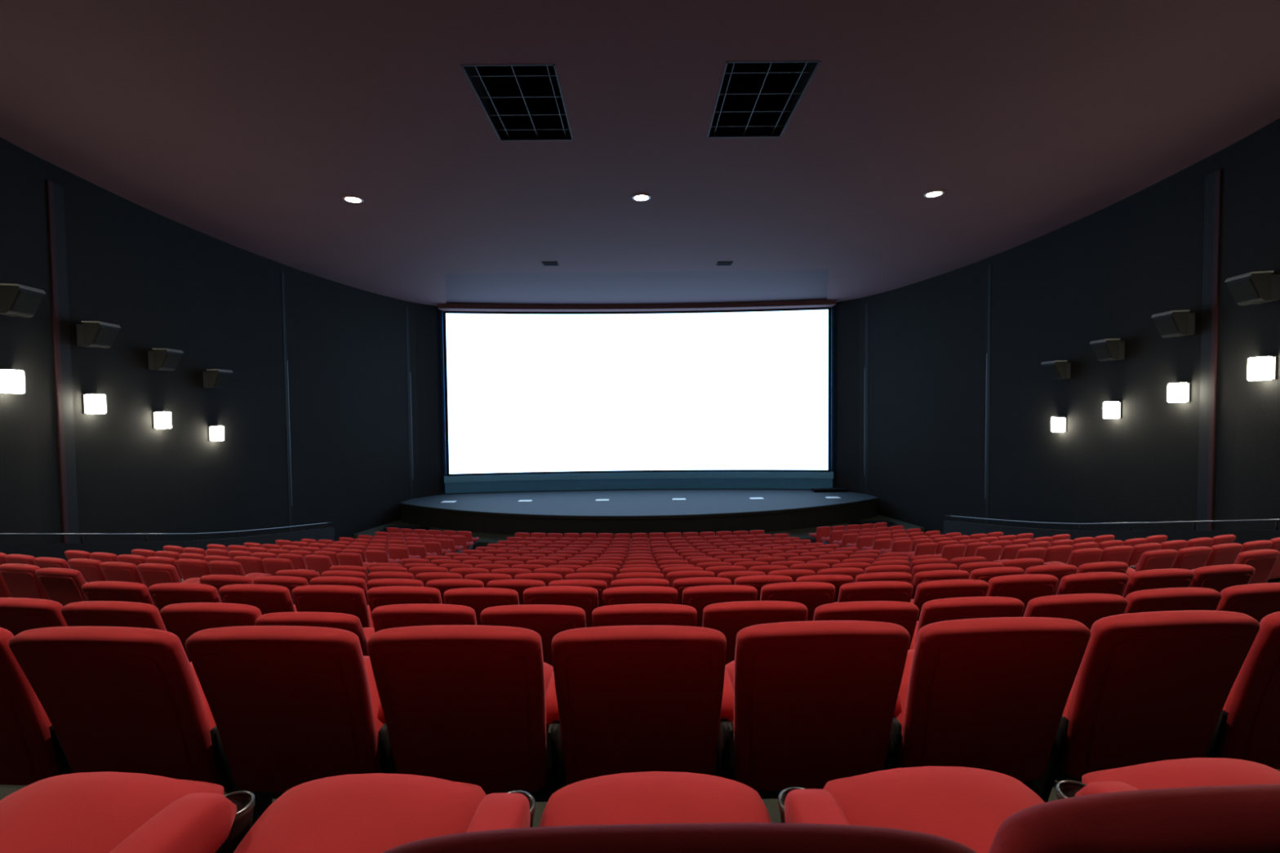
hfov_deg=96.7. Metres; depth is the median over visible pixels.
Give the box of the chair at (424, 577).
[415,572,462,586]
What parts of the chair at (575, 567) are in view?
backrest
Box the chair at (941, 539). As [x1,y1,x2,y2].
[932,537,951,543]
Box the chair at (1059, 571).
[1024,564,1077,595]
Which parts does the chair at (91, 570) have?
panel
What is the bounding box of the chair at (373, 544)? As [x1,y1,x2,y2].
[368,542,388,554]
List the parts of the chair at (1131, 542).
panel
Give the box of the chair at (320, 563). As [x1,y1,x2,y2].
[303,555,333,576]
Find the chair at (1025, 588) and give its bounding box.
[986,573,1058,617]
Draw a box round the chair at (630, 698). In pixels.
[551,625,733,784]
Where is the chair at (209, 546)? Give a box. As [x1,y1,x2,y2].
[206,544,228,551]
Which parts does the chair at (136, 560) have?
panel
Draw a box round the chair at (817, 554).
[800,551,826,559]
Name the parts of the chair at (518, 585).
backrest, panel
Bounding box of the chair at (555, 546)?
[546,544,566,551]
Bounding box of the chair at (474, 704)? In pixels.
[366,625,568,794]
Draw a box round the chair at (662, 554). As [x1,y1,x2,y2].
[653,553,679,562]
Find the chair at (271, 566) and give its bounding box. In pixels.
[262,558,315,575]
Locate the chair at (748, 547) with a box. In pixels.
[740,545,760,551]
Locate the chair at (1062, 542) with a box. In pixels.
[1049,539,1073,546]
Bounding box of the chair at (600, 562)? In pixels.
[591,560,622,568]
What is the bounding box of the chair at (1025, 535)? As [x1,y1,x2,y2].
[1015,533,1033,539]
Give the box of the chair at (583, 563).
[558,560,589,567]
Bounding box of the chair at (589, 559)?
[567,557,594,564]
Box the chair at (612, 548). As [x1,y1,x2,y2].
[606,547,627,555]
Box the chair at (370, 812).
[233,773,535,852]
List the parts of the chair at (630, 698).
panel, armrest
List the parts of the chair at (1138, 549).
panel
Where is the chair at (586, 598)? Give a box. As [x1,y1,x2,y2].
[523,586,598,627]
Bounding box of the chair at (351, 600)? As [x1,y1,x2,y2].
[291,585,373,627]
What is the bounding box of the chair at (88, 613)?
[60,600,166,631]
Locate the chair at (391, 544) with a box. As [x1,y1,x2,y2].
[387,543,406,547]
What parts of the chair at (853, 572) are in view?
backrest, panel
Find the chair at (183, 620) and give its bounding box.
[160,602,262,662]
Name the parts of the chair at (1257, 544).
panel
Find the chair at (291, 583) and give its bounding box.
[253,575,308,604]
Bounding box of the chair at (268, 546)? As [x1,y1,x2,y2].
[262,543,281,550]
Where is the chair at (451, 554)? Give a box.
[444,552,468,559]
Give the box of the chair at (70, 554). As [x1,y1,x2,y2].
[64,550,91,560]
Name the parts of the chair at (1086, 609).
backrest, panel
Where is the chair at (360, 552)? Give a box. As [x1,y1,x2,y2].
[342,548,367,562]
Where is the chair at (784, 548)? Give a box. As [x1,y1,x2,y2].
[773,546,794,553]
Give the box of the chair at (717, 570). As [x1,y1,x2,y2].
[705,565,746,577]
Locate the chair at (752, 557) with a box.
[743,554,770,561]
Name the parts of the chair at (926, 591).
panel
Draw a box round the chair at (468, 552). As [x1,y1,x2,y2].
[461,549,483,556]
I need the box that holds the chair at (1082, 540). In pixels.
[1072,537,1094,544]
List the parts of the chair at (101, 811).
armrest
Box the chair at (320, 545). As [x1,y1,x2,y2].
[309,542,328,551]
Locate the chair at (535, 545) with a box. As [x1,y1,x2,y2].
[527,543,546,550]
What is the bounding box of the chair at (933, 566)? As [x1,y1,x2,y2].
[911,563,957,585]
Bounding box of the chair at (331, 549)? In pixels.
[320,547,342,553]
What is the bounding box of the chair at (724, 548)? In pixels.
[718,546,738,551]
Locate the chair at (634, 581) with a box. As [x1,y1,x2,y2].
[610,577,669,587]
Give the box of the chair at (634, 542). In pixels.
[630,541,648,545]
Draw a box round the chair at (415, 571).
[408,566,448,579]
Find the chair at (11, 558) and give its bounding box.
[4,554,71,568]
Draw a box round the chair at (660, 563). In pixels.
[657,560,688,568]
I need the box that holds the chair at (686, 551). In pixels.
[676,549,699,556]
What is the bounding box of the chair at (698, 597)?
[682,585,757,626]
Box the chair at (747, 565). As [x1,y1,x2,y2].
[733,561,768,570]
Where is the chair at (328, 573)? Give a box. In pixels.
[320,570,368,591]
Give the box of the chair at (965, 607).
[909,596,1024,649]
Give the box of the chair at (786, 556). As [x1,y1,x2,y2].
[772,552,798,560]
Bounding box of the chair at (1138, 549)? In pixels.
[1127,542,1161,567]
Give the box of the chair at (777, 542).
[773,540,791,546]
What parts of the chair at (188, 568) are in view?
panel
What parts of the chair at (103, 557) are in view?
panel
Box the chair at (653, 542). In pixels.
[649,541,667,549]
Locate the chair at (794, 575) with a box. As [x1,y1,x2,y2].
[768,568,815,582]
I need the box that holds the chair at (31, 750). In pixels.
[0,626,72,785]
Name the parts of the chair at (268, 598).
panel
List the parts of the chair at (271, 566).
panel, backrest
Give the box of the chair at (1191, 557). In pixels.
[1133,546,1212,569]
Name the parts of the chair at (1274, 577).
panel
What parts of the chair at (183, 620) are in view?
panel, backrest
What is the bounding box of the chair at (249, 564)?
[233,555,266,575]
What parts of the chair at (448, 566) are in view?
backrest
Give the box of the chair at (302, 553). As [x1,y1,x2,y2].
[289,550,312,564]
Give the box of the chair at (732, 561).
[723,558,753,565]
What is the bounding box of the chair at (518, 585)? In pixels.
[486,579,545,604]
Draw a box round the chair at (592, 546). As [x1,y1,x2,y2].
[588,544,608,551]
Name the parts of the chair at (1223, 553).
panel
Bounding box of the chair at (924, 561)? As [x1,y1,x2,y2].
[909,558,948,574]
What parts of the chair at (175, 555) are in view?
panel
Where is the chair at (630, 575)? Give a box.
[616,572,663,579]
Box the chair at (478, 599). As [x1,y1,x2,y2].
[443,587,519,625]
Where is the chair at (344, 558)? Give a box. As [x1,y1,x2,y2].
[337,552,376,573]
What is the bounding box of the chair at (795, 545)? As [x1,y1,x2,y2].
[783,543,803,550]
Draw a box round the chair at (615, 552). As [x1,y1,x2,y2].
[604,550,626,561]
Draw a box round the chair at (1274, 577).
[1266,537,1279,582]
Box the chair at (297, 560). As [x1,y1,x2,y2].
[277,553,307,569]
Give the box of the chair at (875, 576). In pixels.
[854,572,911,583]
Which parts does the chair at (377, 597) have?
panel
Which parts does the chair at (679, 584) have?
panel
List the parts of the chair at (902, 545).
armrest, backrest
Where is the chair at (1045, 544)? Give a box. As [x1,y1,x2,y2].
[1026,541,1049,549]
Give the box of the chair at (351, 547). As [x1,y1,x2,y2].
[346,545,366,557]
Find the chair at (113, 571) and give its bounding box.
[99,561,182,584]
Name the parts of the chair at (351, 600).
panel, seat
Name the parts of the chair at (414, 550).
backrest, armrest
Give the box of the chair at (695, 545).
[692,542,711,549]
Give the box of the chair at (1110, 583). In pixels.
[1056,572,1128,596]
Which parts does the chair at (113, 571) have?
panel, backrest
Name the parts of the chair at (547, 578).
backrest, panel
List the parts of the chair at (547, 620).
panel, backrest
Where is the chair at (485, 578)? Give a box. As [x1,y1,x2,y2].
[464,573,511,587]
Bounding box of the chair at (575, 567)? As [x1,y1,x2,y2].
[547,564,582,573]
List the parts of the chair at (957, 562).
panel, backrest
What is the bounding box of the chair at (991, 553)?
[974,545,1001,561]
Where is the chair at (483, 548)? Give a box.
[475,546,495,553]
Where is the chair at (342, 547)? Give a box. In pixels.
[328,543,347,550]
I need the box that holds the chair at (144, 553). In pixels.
[131,549,155,557]
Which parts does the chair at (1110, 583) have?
panel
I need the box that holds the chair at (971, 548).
[963,542,989,556]
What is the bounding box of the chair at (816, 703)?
[725,620,910,790]
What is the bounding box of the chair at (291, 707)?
[185,625,396,792]
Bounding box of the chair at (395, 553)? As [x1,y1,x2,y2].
[387,546,420,564]
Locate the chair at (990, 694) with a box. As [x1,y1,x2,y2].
[896,617,1090,802]
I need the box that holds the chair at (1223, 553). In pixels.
[1204,542,1243,566]
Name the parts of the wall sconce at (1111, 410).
plate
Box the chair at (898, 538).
[890,537,910,548]
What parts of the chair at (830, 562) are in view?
backrest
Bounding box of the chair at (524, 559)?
[509,556,536,564]
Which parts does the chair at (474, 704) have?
panel, seat, armrest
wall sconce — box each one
[0,368,25,393]
[81,393,106,413]
[151,411,171,428]
[208,425,225,440]
[1051,417,1066,431]
[1102,401,1121,418]
[1165,382,1191,402]
[1245,355,1278,380]
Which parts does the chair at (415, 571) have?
panel, backrest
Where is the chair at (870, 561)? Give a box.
[841,558,875,565]
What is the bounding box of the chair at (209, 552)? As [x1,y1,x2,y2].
[205,548,230,557]
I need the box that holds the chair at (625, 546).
[608,544,628,555]
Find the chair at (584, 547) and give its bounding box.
[567,544,586,551]
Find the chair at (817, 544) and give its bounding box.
[804,542,824,548]
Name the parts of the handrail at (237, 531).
rail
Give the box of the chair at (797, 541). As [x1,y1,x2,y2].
[792,539,810,546]
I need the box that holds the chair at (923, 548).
[903,542,937,561]
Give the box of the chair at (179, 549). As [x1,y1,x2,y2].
[163,545,184,554]
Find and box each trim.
[46,180,69,542]
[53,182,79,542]
[280,271,292,532]
[287,364,292,506]
[404,306,413,499]
[409,372,413,477]
[864,302,868,494]
[864,367,865,413]
[985,264,991,524]
[985,353,986,477]
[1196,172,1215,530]
[1206,168,1222,530]
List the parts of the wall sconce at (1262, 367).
plate, plate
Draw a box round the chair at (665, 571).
[662,566,702,579]
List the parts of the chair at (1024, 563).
backrest, panel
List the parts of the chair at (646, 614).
panel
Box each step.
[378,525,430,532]
[848,520,899,527]
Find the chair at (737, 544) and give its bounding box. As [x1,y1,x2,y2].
[733,542,751,548]
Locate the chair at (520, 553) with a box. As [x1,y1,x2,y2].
[507,550,530,556]
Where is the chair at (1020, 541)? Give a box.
[1010,538,1032,545]
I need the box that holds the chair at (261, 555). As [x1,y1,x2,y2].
[252,552,277,559]
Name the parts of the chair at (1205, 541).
panel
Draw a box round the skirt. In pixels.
[444,478,832,493]
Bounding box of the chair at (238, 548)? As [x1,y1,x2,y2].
[227,545,247,551]
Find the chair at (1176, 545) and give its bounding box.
[1160,540,1187,551]
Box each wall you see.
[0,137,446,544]
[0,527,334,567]
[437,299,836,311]
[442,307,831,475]
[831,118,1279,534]
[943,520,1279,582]
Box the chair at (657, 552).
[653,550,675,558]
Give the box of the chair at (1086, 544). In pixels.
[1071,542,1097,551]
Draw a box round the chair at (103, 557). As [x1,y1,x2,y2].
[89,552,118,562]
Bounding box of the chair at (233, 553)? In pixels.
[228,550,252,561]
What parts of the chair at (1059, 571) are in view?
backrest, panel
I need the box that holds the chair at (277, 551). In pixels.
[267,548,289,558]
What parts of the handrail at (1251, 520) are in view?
rail, post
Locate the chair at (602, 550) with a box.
[584,548,605,554]
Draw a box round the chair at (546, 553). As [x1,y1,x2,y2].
[531,550,554,556]
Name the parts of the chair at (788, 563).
backrest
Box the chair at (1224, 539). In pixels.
[1209,534,1235,547]
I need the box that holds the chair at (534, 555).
[521,553,546,559]
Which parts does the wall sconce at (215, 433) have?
plate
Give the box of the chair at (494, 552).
[484,549,506,556]
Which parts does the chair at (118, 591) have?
panel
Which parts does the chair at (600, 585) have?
panel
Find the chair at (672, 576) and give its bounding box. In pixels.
[666,570,714,587]
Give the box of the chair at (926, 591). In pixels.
[910,579,989,621]
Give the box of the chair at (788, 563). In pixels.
[770,560,804,569]
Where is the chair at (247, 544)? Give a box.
[243,542,262,547]
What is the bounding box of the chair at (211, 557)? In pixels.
[204,555,232,562]
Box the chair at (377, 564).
[368,562,402,567]
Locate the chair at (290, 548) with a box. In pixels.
[280,545,300,551]
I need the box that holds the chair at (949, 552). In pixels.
[927,543,966,563]
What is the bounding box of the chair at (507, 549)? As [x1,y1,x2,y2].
[497,547,516,554]
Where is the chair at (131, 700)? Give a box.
[8,626,272,825]
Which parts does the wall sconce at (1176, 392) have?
plate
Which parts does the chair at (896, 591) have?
panel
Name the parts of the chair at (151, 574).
panel, backrest, seat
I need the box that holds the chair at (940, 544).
[934,540,958,554]
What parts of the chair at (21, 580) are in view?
panel, backrest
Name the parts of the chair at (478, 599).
panel, backrest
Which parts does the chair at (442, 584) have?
panel, backrest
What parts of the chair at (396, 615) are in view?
panel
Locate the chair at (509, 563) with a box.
[493,560,524,568]
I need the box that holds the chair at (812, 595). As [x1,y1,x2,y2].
[760,582,835,621]
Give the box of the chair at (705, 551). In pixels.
[701,549,724,555]
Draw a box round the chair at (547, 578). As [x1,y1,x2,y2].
[514,573,562,586]
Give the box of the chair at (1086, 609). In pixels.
[1023,593,1128,631]
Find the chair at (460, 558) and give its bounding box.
[453,555,479,563]
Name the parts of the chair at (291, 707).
panel, seat, armrest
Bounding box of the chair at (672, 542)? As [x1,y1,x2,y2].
[669,540,687,547]
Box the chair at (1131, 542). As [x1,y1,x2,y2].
[1122,537,1147,546]
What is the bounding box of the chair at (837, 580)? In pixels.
[795,574,853,602]
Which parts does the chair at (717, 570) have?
panel, backrest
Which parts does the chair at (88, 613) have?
panel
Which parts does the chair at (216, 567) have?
panel, backrest, seat, armrest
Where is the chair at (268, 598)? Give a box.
[218,583,297,614]
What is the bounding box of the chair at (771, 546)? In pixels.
[762,544,782,550]
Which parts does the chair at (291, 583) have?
backrest, panel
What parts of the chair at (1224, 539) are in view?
panel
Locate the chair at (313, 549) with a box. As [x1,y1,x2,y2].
[300,546,320,555]
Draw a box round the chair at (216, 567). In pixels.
[207,560,271,584]
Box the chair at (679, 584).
[672,577,731,604]
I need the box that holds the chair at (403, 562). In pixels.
[400,558,430,567]
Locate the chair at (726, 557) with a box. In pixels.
[714,555,742,561]
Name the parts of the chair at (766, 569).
backrest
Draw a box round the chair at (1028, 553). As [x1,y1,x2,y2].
[993,546,1046,563]
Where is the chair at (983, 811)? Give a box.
[822,765,1279,852]
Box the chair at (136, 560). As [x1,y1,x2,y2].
[116,554,146,566]
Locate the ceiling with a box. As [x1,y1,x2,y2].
[0,0,1279,307]
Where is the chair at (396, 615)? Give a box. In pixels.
[370,604,476,632]
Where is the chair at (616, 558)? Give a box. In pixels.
[596,556,624,566]
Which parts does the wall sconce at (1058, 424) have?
plate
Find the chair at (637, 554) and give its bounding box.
[626,553,652,557]
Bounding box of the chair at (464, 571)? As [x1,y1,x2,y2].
[448,567,488,578]
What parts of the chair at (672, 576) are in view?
panel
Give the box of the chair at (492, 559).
[480,556,507,564]
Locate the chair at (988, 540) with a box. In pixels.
[978,537,997,543]
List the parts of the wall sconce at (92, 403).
plate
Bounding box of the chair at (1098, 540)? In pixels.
[1093,534,1115,546]
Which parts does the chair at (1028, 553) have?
backrest, panel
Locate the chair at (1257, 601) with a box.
[1215,582,1279,622]
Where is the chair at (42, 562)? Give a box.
[33,556,70,568]
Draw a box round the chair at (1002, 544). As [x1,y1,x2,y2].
[989,540,1011,555]
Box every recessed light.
[342,195,363,203]
[631,193,650,201]
[924,190,944,197]
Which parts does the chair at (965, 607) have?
seat, panel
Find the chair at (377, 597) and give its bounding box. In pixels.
[366,586,442,613]
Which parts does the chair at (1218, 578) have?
panel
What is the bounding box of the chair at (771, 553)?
[759,550,783,556]
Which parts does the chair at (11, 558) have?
panel, backrest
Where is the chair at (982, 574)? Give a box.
[968,566,1024,582]
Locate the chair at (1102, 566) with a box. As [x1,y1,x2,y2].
[1075,561,1128,573]
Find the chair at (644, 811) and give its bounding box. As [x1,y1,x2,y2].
[381,771,977,852]
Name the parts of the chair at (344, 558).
backrest, seat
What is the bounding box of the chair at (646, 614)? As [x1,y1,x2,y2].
[591,603,697,626]
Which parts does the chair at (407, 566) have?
backrest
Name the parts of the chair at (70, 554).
panel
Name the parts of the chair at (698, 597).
backrest, panel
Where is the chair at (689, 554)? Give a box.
[680,552,705,559]
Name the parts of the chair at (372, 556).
backrest, armrest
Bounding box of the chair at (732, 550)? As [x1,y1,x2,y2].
[725,548,747,555]
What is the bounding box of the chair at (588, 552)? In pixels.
[579,550,602,557]
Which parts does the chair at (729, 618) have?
backrest, panel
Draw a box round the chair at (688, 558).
[684,555,712,564]
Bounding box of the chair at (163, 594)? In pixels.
[147,582,221,612]
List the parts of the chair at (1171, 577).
panel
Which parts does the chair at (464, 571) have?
backrest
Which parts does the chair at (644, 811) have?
seat, backrest, armrest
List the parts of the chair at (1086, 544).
panel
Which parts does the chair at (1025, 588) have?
backrest, panel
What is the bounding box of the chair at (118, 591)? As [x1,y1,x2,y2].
[81,581,154,605]
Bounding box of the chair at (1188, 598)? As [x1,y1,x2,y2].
[1124,586,1222,613]
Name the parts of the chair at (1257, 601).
panel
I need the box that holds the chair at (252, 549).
[246,546,267,553]
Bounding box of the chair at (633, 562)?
[624,560,655,564]
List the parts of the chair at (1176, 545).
panel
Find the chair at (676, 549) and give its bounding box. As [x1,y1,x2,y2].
[674,546,694,554]
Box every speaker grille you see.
[11,290,43,315]
[93,326,119,346]
[161,353,182,368]
[214,373,231,386]
[1042,364,1059,377]
[1091,343,1111,359]
[1153,315,1178,335]
[1226,278,1259,302]
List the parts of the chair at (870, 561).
backrest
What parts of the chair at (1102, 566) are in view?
panel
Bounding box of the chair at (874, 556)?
[848,553,878,561]
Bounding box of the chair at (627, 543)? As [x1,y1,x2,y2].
[611,541,630,551]
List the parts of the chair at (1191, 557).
backrest, panel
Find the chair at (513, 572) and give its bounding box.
[490,568,531,579]
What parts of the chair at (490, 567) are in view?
backrest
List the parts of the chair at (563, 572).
backrest, panel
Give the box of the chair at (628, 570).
[619,567,660,573]
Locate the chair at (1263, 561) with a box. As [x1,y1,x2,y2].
[1190,549,1279,583]
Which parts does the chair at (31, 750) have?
panel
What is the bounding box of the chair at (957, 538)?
[951,535,969,542]
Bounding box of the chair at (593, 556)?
[573,554,599,560]
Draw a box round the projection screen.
[442,307,831,475]
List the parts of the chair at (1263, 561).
backrest, panel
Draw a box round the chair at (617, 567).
[585,564,620,574]
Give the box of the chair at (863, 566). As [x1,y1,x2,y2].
[831,562,871,573]
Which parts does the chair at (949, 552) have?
backrest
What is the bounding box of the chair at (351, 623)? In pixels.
[254,611,374,656]
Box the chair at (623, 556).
[600,554,625,562]
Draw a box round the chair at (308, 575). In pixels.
[275,569,319,585]
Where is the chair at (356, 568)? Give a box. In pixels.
[329,565,368,581]
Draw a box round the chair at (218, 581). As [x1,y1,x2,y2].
[199,574,253,602]
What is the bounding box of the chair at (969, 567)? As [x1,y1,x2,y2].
[958,561,1003,577]
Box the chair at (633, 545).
[630,544,649,548]
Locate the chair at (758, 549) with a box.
[749,546,771,554]
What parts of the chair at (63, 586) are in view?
panel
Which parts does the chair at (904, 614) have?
backrest, panel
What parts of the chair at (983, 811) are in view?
seat, armrest, backrest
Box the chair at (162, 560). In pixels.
[145,556,183,581]
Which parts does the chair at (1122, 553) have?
panel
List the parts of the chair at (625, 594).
panel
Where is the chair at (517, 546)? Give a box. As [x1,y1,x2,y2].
[506,544,525,550]
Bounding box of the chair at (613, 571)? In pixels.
[576,567,617,580]
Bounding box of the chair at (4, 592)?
[0,573,11,597]
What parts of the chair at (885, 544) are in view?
armrest, backrest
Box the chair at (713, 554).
[706,551,731,558]
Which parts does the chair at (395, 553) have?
backrest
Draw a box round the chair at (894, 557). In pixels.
[875,555,908,561]
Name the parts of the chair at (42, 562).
panel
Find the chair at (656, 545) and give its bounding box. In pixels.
[650,543,670,551]
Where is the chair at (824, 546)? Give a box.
[817,544,839,551]
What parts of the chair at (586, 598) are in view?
panel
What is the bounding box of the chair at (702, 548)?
[696,546,716,552]
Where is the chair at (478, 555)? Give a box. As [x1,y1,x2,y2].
[470,553,493,559]
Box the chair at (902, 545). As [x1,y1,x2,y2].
[880,539,912,553]
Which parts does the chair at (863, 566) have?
backrest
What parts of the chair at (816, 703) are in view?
seat, panel, armrest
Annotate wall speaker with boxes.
[0,283,45,317]
[76,320,120,348]
[147,348,183,370]
[202,368,232,388]
[1040,360,1071,379]
[1089,338,1124,361]
[1151,310,1195,337]
[1224,271,1279,306]
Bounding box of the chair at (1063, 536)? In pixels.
[1051,533,1070,542]
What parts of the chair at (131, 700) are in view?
panel, backrest, seat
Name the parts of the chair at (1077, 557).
seat, backrest, panel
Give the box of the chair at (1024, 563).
[1001,558,1044,574]
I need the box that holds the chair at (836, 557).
[817,554,847,563]
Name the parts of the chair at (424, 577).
panel, backrest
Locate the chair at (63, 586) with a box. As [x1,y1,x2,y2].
[35,567,87,606]
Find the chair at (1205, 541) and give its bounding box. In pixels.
[1186,537,1213,547]
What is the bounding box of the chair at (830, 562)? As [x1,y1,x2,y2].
[806,559,840,568]
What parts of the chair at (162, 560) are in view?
panel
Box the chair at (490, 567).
[474,564,509,573]
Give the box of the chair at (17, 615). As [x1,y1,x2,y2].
[0,597,67,635]
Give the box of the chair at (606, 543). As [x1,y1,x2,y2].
[591,541,609,548]
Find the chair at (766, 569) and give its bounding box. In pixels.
[748,564,788,575]
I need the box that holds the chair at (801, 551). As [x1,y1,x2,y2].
[785,549,808,556]
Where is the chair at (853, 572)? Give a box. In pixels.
[817,567,863,582]
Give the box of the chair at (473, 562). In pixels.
[462,560,492,568]
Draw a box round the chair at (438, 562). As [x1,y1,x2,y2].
[431,559,460,566]
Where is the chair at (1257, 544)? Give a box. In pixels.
[1240,540,1272,552]
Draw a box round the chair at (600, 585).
[548,579,607,607]
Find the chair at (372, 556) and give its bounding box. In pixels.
[364,550,400,564]
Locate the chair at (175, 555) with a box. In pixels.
[155,551,180,559]
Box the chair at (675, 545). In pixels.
[671,543,690,550]
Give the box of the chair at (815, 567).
[790,563,829,574]
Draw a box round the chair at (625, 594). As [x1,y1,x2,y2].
[602,586,677,605]
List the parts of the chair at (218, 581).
panel, backrest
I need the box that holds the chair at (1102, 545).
[1097,540,1124,549]
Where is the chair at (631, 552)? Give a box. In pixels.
[628,551,651,554]
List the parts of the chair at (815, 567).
backrest, panel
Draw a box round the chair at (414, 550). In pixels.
[406,544,436,559]
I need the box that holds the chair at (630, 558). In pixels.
[626,556,653,560]
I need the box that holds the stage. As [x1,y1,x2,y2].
[399,488,878,537]
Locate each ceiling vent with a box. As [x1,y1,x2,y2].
[542,262,559,266]
[715,262,733,266]
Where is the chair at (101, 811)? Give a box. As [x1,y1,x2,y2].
[0,771,254,852]
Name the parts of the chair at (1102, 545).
panel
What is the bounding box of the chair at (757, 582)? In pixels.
[733,575,792,600]
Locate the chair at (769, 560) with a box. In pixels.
[755,556,785,565]
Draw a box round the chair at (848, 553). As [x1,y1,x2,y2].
[827,550,853,559]
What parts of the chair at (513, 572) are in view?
backrest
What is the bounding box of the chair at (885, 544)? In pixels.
[862,538,892,554]
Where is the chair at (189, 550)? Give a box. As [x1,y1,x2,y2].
[182,547,207,555]
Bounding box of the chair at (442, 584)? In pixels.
[426,578,484,604]
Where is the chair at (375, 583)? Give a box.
[366,578,423,590]
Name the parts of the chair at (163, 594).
panel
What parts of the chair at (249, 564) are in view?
panel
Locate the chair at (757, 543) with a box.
[753,541,772,546]
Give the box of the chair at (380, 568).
[368,565,407,573]
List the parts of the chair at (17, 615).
panel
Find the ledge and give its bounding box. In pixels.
[444,471,833,482]
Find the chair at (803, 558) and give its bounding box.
[787,555,817,563]
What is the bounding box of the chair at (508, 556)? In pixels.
[495,554,519,560]
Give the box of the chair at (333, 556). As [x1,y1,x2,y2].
[313,551,340,565]
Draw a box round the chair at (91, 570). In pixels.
[67,558,107,582]
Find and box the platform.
[811,488,848,492]
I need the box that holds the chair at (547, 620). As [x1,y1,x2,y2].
[480,604,586,666]
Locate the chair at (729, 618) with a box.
[702,600,808,664]
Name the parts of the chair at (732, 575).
panel, backrest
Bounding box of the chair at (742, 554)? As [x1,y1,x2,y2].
[733,551,758,558]
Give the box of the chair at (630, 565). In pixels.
[622,564,657,568]
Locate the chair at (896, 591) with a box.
[833,581,913,603]
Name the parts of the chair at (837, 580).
backrest, panel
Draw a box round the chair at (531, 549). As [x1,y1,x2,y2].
[518,547,538,553]
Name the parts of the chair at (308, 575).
backrest, panel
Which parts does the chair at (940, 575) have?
panel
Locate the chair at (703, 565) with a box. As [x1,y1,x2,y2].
[696,561,731,570]
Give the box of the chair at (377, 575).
[367,571,413,580]
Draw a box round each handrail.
[0,521,332,542]
[945,515,1279,530]
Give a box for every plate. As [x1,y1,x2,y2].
[440,501,455,502]
[517,500,532,502]
[595,498,608,501]
[672,497,685,500]
[749,497,764,499]
[825,496,840,498]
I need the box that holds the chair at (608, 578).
[564,573,613,588]
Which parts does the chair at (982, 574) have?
panel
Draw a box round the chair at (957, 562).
[949,556,986,569]
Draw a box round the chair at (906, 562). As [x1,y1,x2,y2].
[871,560,910,566]
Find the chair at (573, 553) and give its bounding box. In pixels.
[555,550,577,557]
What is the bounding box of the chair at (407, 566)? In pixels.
[404,563,437,573]
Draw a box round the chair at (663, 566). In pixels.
[659,564,694,573]
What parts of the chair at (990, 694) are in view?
seat, panel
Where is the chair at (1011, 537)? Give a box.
[996,534,1016,542]
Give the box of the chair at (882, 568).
[864,564,911,573]
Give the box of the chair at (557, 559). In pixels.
[537,556,565,564]
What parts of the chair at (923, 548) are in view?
seat, backrest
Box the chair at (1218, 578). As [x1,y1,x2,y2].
[1189,564,1255,592]
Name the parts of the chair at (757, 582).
panel, backrest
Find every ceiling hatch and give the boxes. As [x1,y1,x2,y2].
[460,64,573,141]
[706,61,820,137]
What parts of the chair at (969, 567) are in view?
backrest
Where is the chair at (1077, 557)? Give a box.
[1043,547,1102,568]
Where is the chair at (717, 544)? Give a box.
[712,542,732,549]
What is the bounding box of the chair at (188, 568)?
[175,558,212,580]
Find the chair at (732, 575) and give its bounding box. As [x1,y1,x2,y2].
[717,570,765,585]
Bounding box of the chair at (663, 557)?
[655,555,683,565]
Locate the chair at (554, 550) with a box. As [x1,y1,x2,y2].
[540,547,560,554]
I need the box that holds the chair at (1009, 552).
[998,544,1027,559]
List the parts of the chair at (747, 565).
backrest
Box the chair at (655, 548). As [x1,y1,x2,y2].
[651,547,672,557]
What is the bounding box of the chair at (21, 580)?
[0,563,88,599]
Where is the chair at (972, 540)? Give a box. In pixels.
[958,538,978,545]
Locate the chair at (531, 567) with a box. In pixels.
[511,564,546,573]
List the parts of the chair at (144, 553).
panel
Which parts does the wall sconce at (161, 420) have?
plate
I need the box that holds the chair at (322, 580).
[310,576,368,605]
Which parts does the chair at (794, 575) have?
backrest, panel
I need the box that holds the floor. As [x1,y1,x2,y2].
[0,515,1279,826]
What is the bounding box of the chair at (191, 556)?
[178,552,205,559]
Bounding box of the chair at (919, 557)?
[909,555,942,567]
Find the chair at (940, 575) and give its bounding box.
[911,569,969,599]
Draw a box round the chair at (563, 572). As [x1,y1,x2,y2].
[533,567,573,579]
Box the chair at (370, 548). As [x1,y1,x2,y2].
[366,546,390,559]
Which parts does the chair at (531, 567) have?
backrest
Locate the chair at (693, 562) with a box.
[689,558,720,566]
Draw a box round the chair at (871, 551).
[854,549,880,558]
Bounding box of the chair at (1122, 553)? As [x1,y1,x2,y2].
[1098,545,1133,564]
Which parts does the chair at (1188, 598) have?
panel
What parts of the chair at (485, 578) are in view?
panel, backrest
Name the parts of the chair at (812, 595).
backrest, panel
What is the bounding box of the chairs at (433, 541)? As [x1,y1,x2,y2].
[275,522,1003,555]
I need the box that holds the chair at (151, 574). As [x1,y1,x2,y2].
[137,563,200,588]
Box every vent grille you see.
[543,262,557,265]
[717,262,731,265]
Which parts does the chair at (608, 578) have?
panel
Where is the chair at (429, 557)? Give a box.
[425,555,451,563]
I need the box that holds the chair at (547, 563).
[526,560,556,567]
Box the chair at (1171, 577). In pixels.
[1122,568,1195,598]
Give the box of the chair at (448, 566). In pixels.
[439,563,473,572]
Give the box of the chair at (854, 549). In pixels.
[835,546,857,554]

